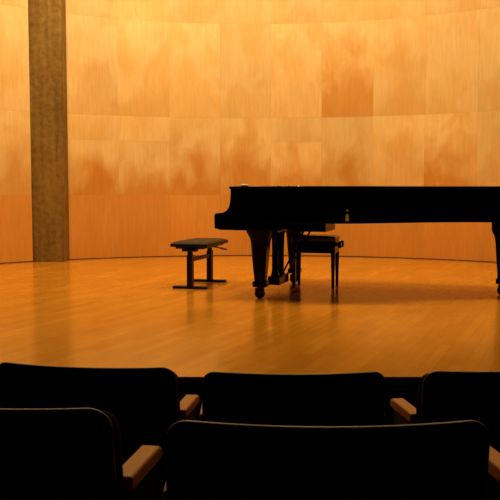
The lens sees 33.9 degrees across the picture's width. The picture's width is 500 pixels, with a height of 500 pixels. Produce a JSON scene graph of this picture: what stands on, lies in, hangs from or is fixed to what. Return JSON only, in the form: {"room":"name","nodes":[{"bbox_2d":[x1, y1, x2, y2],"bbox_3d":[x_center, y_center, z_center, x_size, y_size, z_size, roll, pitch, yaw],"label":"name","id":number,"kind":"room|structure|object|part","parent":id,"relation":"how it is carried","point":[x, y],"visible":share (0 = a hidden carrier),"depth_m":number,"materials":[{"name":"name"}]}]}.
{"room":"concert hall","nodes":[
{"label":"concert hall","id":0,"kind":"room"},
{"bbox_2d":[0,0,32,262],"bbox_3d":[-4.018,-2.544,10.105,0.253,5.600,3.022,3,5,36],"label":"wall","id":1,"kind":"structure","parent":0,"point":[16,243],"depth_m":11.17,"materials":[{"name":"brown wood"}]},
{"bbox_2d":[0,261,32,263],"bbox_3d":[-4.016,0.242,10.308,0.254,0.013,3.021,3,5,36],"label":"baseboard","id":2,"kind":"structure","parent":1,"relation":"attached to","point":[22,261],"depth_m":11.30,"materials":[{"name":"brown wood"}]},
{"bbox_2d":[28,0,69,261],"bbox_3d":[-2.812,-2.650,11.552,0.474,5.600,0.572,0,4,0],"label":"column","id":3,"kind":"structure","parent":0,"point":[46,18],"depth_m":11.36,"materials":[{"name":"concrete"}]},
{"bbox_2d":[0,256,499,381],"bbox_3d":[0.100,0.398,8.464,11.400,0.030,8.145,0,4,0],"label":"floor","id":4,"kind":"structure","parent":0,"point":[399,319],"depth_m":6.50,"materials":[{"name":"brown wood"}]},
{"bbox_2d":[170,238,227,288],"bbox_3d":[-0.509,0.127,8.629,0.426,0.487,0.778,1,4,15],"label":"piano bench","id":5,"kind":"object","parent":4,"relation":"on","point":[192,245],"visible":1,"depth_m":8.33,"materials":[{"name":"black leather"}]},
{"bbox_3d":[-0.606,0.191,8.322,0.056,0.360,0.068,1,4,15],"label":"leg","id":6,"kind":"part","parent":5,"relation":"part of","materials":[{"name":"black metal"}]},
{"bbox_2d":[170,238,227,247],"bbox_3d":[-0.522,-0.085,8.617,0.398,0.062,0.778,1,4,15],"label":"seat cushion","id":7,"kind":"object","parent":5,"relation":"on","point":[194,242],"depth_m":8.31,"materials":[{"name":"black leather"}]},
{"bbox_3d":[-0.522,-0.032,8.621,0.300,0.045,0.740,1,4,15],"label":"seat frame","id":8,"kind":"part","parent":5,"relation":"part of","materials":[{"name":"black metal"}]},
{"bbox_3d":[-0.438,0.145,8.948,0.056,0.360,0.068,1,4,15],"label":"leg","id":9,"kind":"part","parent":5,"relation":"part of","materials":[{"name":"black metal"}]},
{"bbox_2d":[291,234,343,288],"bbox_3d":[0.703,0.112,8.475,0.507,0.540,0.320,1,4,15],"label":"piano bench","id":10,"kind":"object","parent":4,"relation":"on","point":[315,243],"visible":0.95,"depth_m":8.34,"materials":[{"name":"black wood"}]},
{"bbox_3d":[0.451,0.207,8.412,0.042,0.360,0.042,1,4,15],"label":"leg","id":11,"kind":"part","parent":10,"relation":"part of","materials":[{"name":"black paint"}]},
{"bbox_3d":[0.519,0.188,8.667,0.042,0.360,0.042,1,4,15],"label":"leg","id":12,"kind":"part","parent":10,"relation":"part of","materials":[{"name":"black paint"}]},
{"bbox_2d":[291,234,339,241],"bbox_3d":[0.680,-0.127,8.463,0.459,0.062,0.320,1,4,15],"label":"seat cushion","id":13,"kind":"object","parent":10,"relation":"on","point":[312,237],"depth_m":8.32,"materials":[{"name":"black leather"}]},
{"bbox_3d":[0.841,0.214,8.308,0.042,0.360,0.042,1,4,15],"label":"leg","id":14,"kind":"part","parent":10,"relation":"part of","materials":[{"name":"black paint"}]},
{"bbox_3d":[0.909,0.196,8.562,0.042,0.360,0.042,1,4,15],"label":"leg","id":15,"kind":"part","parent":10,"relation":"part of","materials":[{"name":"black paint"}]},
{"bbox_3d":[0.900,-0.053,8.327,0.058,0.072,0.072,1,4,15],"label":"height knob","id":16,"kind":"part","parent":10,"relation":"part of","materials":[{"name":"black paint"}]},
{"bbox_2d":[214,184,499,297],"bbox_3d":[1.231,-0.103,7.897,2.788,1.054,1.596,1,4,17],"label":"grand piano","id":17,"kind":"object","parent":4,"relation":"on","point":[265,213],"visible":0.91,"depth_m":7.45,"materials":[{"name":"black paint"}]},
{"bbox_3d":[0.099,0.038,7.568,0.228,0.604,0.228,1,4,17],"label":"leg","id":18,"kind":"part","parent":17,"relation":"part of","materials":[{"name":"black paint"}]},
{"bbox_3d":[0.482,-0.054,8.817,0.228,0.604,0.228,1,4,17],"label":"leg","id":19,"kind":"part","parent":17,"relation":"part of","materials":[{"name":"black paint"}]},
{"bbox_3d":[1.518,-0.590,7.773,2.188,0.026,1.596,1,4,17],"label":"lid","id":20,"kind":"part","parent":17,"relation":"part of","materials":[{"name":"black paint"}]},
{"bbox_3d":[2.412,0.021,7.796,0.228,0.604,0.228,1,4,17],"label":"leg","id":21,"kind":"part","parent":17,"relation":"part of","materials":[{"name":"black paint"}]},
{"bbox_2d":[65,0,499,261],"bbox_3d":[0.634,-2.663,11.726,6.408,5.600,1.120,0,4,7],"label":"wall","id":22,"kind":"structure","parent":0,"point":[172,105],"depth_m":12.07,"materials":[{"name":"brown wood"}]},
{"bbox_2d":[69,255,495,262],"bbox_3d":[0.634,0.123,11.928,6.406,0.013,1.121,0,4,7],"label":"baseboard","id":23,"kind":"structure","parent":22,"relation":"attached to","point":[194,255],"depth_m":12.14,"materials":[{"name":"brown wood"}]},
{"bbox_2d":[179,382,417,424],"bbox_3d":[0.100,0.872,4.458,11.400,0.330,0.035,0,4,0],"label":"wall","id":24,"kind":"structure","parent":0,"point":[408,391],"depth_m":4.43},
{"bbox_3d":[0.100,1.156,1.471,11.400,0.380,5.965,0,4,0],"label":"floor","id":25,"kind":"structure","parent":0,"visible":0},
{"bbox_2d":[0,408,161,499],"bbox_3d":[-0.422,0.658,1.626,0.518,0.860,0.600,1,4,10],"label":"chair","id":26,"kind":"object","parent":25,"relation":"on","point":[46,453],"visible":1,"depth_m":1.31,"materials":[{"name":"black fabric"}]},
{"bbox_3d":[-0.457,0.480,1.418,0.487,0.445,0.169,1,4,10],"label":"backrest","id":27,"kind":"part","parent":26,"relation":"part of","materials":[{"name":"black fabric"}]},
{"bbox_3d":[-0.196,0.747,1.537,0.028,0.695,0.300,1,4,10],"label":"frame","id":28,"kind":"part","parent":26,"relation":"part of","materials":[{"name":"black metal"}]},
{"bbox_3d":[-0.201,0.390,1.477,0.038,0.029,0.189,1,4,10],"label":"armrest","id":29,"kind":"part","parent":26,"relation":"part of","materials":[{"name":"brown wood"}]},
{"bbox_2d":[0,362,199,499],"bbox_3d":[-0.426,0.728,2.562,0.549,0.860,0.600,1,4,8],"label":"chair","id":30,"kind":"object","parent":25,"relation":"on","point":[145,402],"visible":0.44,"depth_m":2.26,"materials":[{"name":"black fabric"}]},
{"bbox_3d":[-0.455,0.550,2.353,0.516,0.445,0.169,1,4,8],"label":"backrest","id":31,"kind":"part","parent":30,"relation":"part of","materials":[{"name":"black fabric"}]},
{"bbox_3d":[-0.182,0.817,2.477,0.030,0.695,0.300,1,4,8],"label":"frame","id":32,"kind":"part","parent":30,"relation":"part of","materials":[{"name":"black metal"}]},
{"bbox_3d":[-0.187,0.459,2.417,0.040,0.029,0.189,1,4,8],"label":"armrest","id":33,"kind":"part","parent":30,"relation":"part of","materials":[{"name":"brown wood"}]},
{"bbox_2d":[199,371,385,425],"bbox_3d":[0.118,0.734,2.480,0.518,0.860,0.600,0,4,0],"label":"chair","id":34,"kind":"object","parent":25,"relation":"on","point":[356,398],"visible":0.48,"depth_m":2.18,"materials":[{"name":"black fabric"}]},
{"bbox_3d":[-0.122,0.463,2.372,0.038,0.029,0.189,0,4,0],"label":"armrest","id":35,"kind":"part","parent":34,"relation":"part of","materials":[{"name":"brown wood"}]},
{"bbox_2d":[163,420,489,499],"bbox_3d":[0.118,0.665,1.519,0.518,0.860,0.600,0,4,0],"label":"chair","id":36,"kind":"object","parent":25,"relation":"on","point":[205,460],"visible":1,"depth_m":1.21,"materials":[{"name":"black fabric"}]},
{"bbox_3d":[-0.122,0.394,1.411,0.038,0.029,0.189,0,4,0],"label":"armrest","id":37,"kind":"part","parent":36,"relation":"part of","materials":[{"name":"brown wood"}]},
{"bbox_2d":[390,371,499,452],"bbox_3d":[0.678,0.733,2.525,0.518,0.860,0.600,-1,4,-8],"label":"chair","id":38,"kind":"object","parent":25,"relation":"on","point":[442,396],"visible":0.35,"depth_m":2.21,"materials":[{"name":"black fabric"}]},
{"bbox_3d":[0.453,0.464,2.382,0.038,0.029,0.189,-1,4,-8],"label":"armrest","id":39,"kind":"part","parent":38,"relation":"part of","materials":[{"name":"brown wood"}]},
{"bbox_3d":[0.449,0.822,2.441,0.028,0.695,0.300,-1,4,-8],"label":"frame","id":40,"kind":"part","parent":38,"relation":"part of","materials":[{"name":"brown wood"}]},
{"bbox_3d":[0.707,0.555,2.316,0.487,0.445,0.169,-1,4,-8],"label":"backrest","id":41,"kind":"part","parent":38,"relation":"part of","materials":[{"name":"black fabric"}]},
{"bbox_2d":[486,446,499,499],"bbox_3d":[0.675,0.659,1.611,0.518,0.860,0.600,-1,4,-7],"label":"chair","id":42,"kind":"object","parent":25,"relation":"on","point":[493,481],"visible":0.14,"depth_m":1.47,"materials":[{"name":"brown wood"}]},
{"bbox_3d":[0.444,0.748,1.533,0.028,0.695,0.300,-1,4,-7],"label":"frame","id":43,"kind":"part","parent":42,"relation":"part of","materials":[{"name":"black wood"}]},
{"bbox_3d":[0.448,0.390,1.474,0.038,0.029,0.189,-1,4,-7],"label":"armrest","id":44,"kind":"part","parent":42,"relation":"part of","materials":[{"name":"brown wood"}]}
]}

